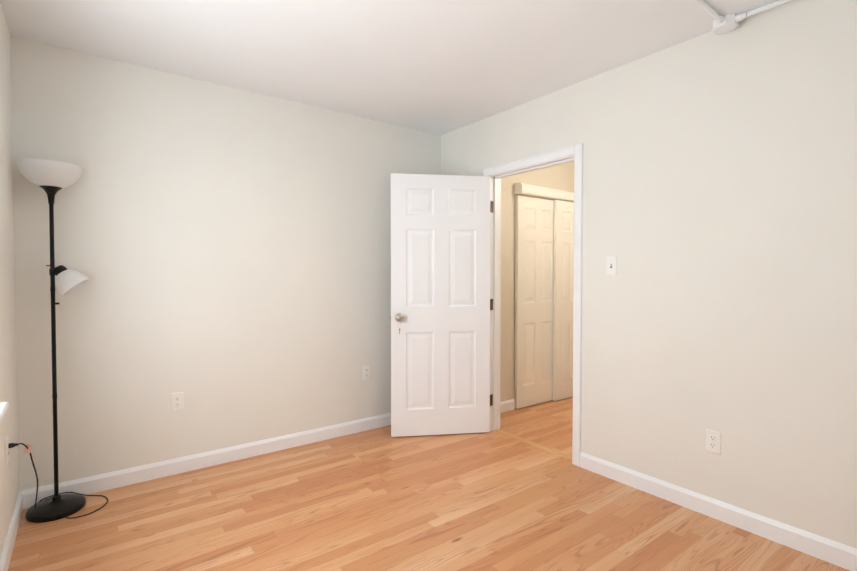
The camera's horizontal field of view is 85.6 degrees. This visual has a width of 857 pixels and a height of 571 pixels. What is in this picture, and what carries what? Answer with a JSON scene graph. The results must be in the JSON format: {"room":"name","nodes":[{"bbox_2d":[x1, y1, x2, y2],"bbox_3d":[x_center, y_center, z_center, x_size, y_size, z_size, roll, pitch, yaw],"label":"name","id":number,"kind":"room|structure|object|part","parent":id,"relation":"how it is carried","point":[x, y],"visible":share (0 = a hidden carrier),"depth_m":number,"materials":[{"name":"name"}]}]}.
{"room":"empty bedroom","nodes":[
{"label":"empty bedroom","id":0,"kind":"room"},
{"bbox_2d":[0,2,18,557],"bbox_3d":[-1.054,-0.019,0.841,0.120,2.511,3.950,-1,2,-37],"label":"wall","id":1,"kind":"structure","parent":0,"point":[9,482],"depth_m":2.20,"materials":[{"name":"paint"}]},
{"bbox_2d":[0,402,8,422],"bbox_3d":[-1.313,0.479,1.298,0.093,0.030,1.205,-1,2,-37],"label":"window sill","id":2,"kind":"structure","parent":1,"relation":"attached to","point":[4,406],"depth_m":1.72,"materials":[{"name":"white paint"}]},
{"bbox_2d":[5,436,8,464],"bbox_3d":[-1.896,0.743,2.083,0.008,0.115,0.070,-1,2,-37],"label":"electrical outlet","id":3,"kind":"object","parent":1,"relation":"attached to","point":[6,450],"visible":0.98,"depth_m":2.06,"materials":[{"name":"white plastic"}]},
{"bbox_2d":[0,492,22,570],"bbox_3d":[-1.001,1.187,0.908,0.014,0.096,3.950,-1,2,-37],"label":"baseboard","id":4,"kind":"structure","parent":1,"relation":"attached to","point":[6,555],"depth_m":2.11,"materials":[{"name":"white paint"}]},
{"bbox_2d":[10,36,440,490],"bbox_3d":[-1.077,-0.075,3.370,3.127,2.511,0.120,-1,2,-37],"label":"wall","id":5,"kind":"structure","parent":0,"point":[225,250],"depth_m":2.96,"materials":[{"name":"paint"}]},
{"bbox_2d":[171,392,183,411],"bbox_3d":[-1.587,0.735,2.924,0.070,0.115,0.008,-1,2,-37],"label":"electrical outlet","id":6,"kind":"object","parent":5,"relation":"attached to","point":[177,401],"visible":1,"depth_m":2.92,"materials":[{"name":"white plastic"}]},
{"bbox_2d":[19,413,390,508],"bbox_3d":[-1.037,1.133,3.343,2.887,0.096,0.014,-1,2,-37],"label":"baseboard","id":7,"kind":"structure","parent":5,"relation":"attached to","point":[113,480],"depth_m":2.99,"materials":[{"name":"white paint"}]},
{"bbox_2d":[363,365,369,379],"bbox_3d":[-0.500,0.704,3.741,0.070,0.115,0.008,-1,2,-37],"label":"electrical outlet","id":8,"kind":"object","parent":5,"relation":"attached to","point":[366,372],"visible":1,"depth_m":3.74,"materials":[{"name":"white plastic"}]},
{"bbox_2d":[0,0,777,135],"bbox_3d":[0.147,-1.335,1.716,3.127,0.080,4.190,-1,2,-37],"label":"ceiling","id":9,"kind":"structure","parent":0,"point":[440,67],"depth_m":2.50,"materials":[{"name":"paint"}]},
{"bbox_2d":[712,12,746,33],"bbox_3d":[1.452,-1.282,2.243,0.144,0.048,0.144,-1,2,-37],"label":"box","id":10,"kind":"object","parent":9,"relation":"attached to","point":[725,23],"visible":0.94,"depth_m":2.23,"materials":[{"name":"paint"}]},
{"bbox_2d":[693,0,791,18],"bbox_3d":[0.829,-1.259,0.791,2.859,0.029,1.646,-1,2,-37],"label":"conduit pipe","id":11,"kind":"object","parent":9,"relation":"attached to","point":[708,9],"visible":1,"depth_m":2.14,"materials":[{"name":"paint"}]},
{"bbox_2d":[8,397,849,570],"bbox_3d":[0.848,1.230,2.488,5.107,0.060,4.490,-1,2,-37],"label":"floor","id":12,"kind":"structure","parent":0,"point":[379,499],"depth_m":2.38,"materials":[{"name":"laminate"}]},
{"bbox_2d":[8,159,107,522],"bbox_3d":[-1.885,0.286,2.378,0.376,1.832,0.498,-1,2,-37],"label":"floor lamp","id":13,"kind":"object","parent":12,"relation":"on","point":[51,178],"visible":1,"depth_m":2.42,"materials":[{"name":"black metal"}]},
{"bbox_3d":[-1.982,-0.573,2.426,0.274,0.117,0.274,-1,2,-37],"label":"lamp shade","id":14,"kind":"part","parent":13,"relation":"part of","materials":[{"name":"white glass"}]},
{"bbox_3d":[-1.982,0.316,2.446,0.094,1.669,0.094,-1,2,-37],"label":"stem","id":15,"kind":"part","parent":13,"relation":"part of","materials":[{"name":"black metal"}]},
{"bbox_3d":[-1.879,0.954,2.385,0.376,0.497,0.477,-1,2,-37],"label":"cord","id":16,"kind":"part","parent":13,"relation":"part of","materials":[{"name":"black plastic"}]},
{"bbox_3d":[-1.895,-0.015,2.465,0.147,0.142,0.148,-1,2,-37],"label":"lamp shade","id":17,"kind":"part","parent":13,"relation":"part of","materials":[{"name":"white glass"}]},
{"bbox_2d":[493,429,571,459],"bbox_3d":[0.778,1.175,3.443,0.052,0.008,0.783,-1,2,-37],"label":"threshold","id":18,"kind":"object","parent":12,"relation":"on","point":[535,444],"depth_m":3.42,"materials":[{"name":"brown wood"}]},
{"bbox_2d":[500,162,573,408],"bbox_3d":[1.113,-0.068,4.625,1.880,2.440,0.120,-1,2,-37],"label":"wall","id":19,"kind":"structure","parent":0,"point":[560,177],"depth_m":4.28,"materials":[{"name":"paint"}]},
{"bbox_2d":[500,399,514,412],"bbox_3d":[0.602,1.114,4.183,0.502,0.096,0.014,-1,2,-37],"label":"baseboard","id":20,"kind":"structure","parent":19,"relation":"attached to","point":[507,405],"depth_m":4.27,"materials":[{"name":"white paint"}]},
{"bbox_2d":[515,195,553,408],"bbox_3d":[1.052,0.153,4.479,0.590,1.985,0.032,-1,2,-37],"label":"closet door","id":21,"kind":"structure","parent":19,"relation":"in","point":[534,249],"depth_m":4.43,"materials":[{"name":"white paint"}]},
{"bbox_2d":[514,183,573,201],"bbox_3d":[1.273,-0.902,4.590,1.126,0.102,0.098,-1,2,-37],"label":"trim","id":22,"kind":"structure","parent":19,"relation":"attached to","point":[530,190],"depth_m":4.40,"materials":[{"name":"white paint"}]},
{"bbox_2d":[553,200,573,400],"bbox_3d":[1.484,0.147,4.751,0.590,1.985,0.032,-1,2,-37],"label":"closet door","id":23,"kind":"structure","parent":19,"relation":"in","point":[563,285],"depth_m":4.63,"materials":[{"name":"white paint"}]},
{"bbox_2d":[441,0,856,548],"bbox_3d":[1.348,-0.059,2.649,0.120,2.511,3.950,-1,2,-37],"label":"wall","id":24,"kind":"structure","parent":0,"point":[720,196],"depth_m":2.34,"materials":[{"name":"paint"}]},
{"bbox_2d":[390,173,489,436],"bbox_3d":[0.092,0.155,3.611,0.790,2.020,0.168,0,1,-8],"label":"door","id":25,"kind":"structure","parent":24,"relation":"in","point":[440,299],"depth_m":3.60,"materials":[{"name":"white paint"}]},
{"bbox_3d":[-0.247,0.246,3.565,0.106,0.067,0.168,0,1,-8],"label":"knob","id":26,"kind":"part","parent":25,"relation":"part of","materials":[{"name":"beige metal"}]},
{"bbox_2d":[483,143,582,466],"bbox_3d":[0.773,0.126,3.416,0.155,2.106,0.915,-1,2,-37],"label":"door frame","id":27,"kind":"structure","parent":24,"relation":"attached to","point":[576,151],"depth_m":3.29,"materials":[{"name":"white paint"}]},
{"bbox_2d":[490,201,492,405],"bbox_3d":[0.505,0.148,3.704,0.033,1.640,0.003,-1,2,-37],"label":"jamb hinge leaves","id":28,"kind":"object","parent":27,"relation":"attached to","point":[491,303],"visible":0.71,"depth_m":3.70,"materials":[{"name":"brown metal"}]},
{"bbox_2d":[606,256,616,274],"bbox_3d":[1.118,-0.120,2.837,0.019,0.115,0.070,-1,2,-37],"label":"switch plate","id":29,"kind":"object","parent":24,"relation":"attached to","point":[611,265],"visible":1,"depth_m":2.84,"materials":[{"name":"white plastic"}]},
{"bbox_2d":[706,429,720,454],"bbox_3d":[1.473,0.810,2.394,0.008,0.115,0.070,-1,2,-37],"label":"electrical outlet","id":30,"kind":"object","parent":24,"relation":"attached to","point":[713,441],"visible":1,"depth_m":2.39,"materials":[{"name":"white plastic"}]},
{"bbox_2d":[580,452,856,570],"bbox_3d":[1.739,1.162,2.044,0.014,0.096,2.471,-1,2,-37],"label":"baseboard","id":31,"kind":"structure","parent":24,"relation":"attached to","point":[826,550],"depth_m":2.32,"materials":[{"name":"white paint"}]}
]}

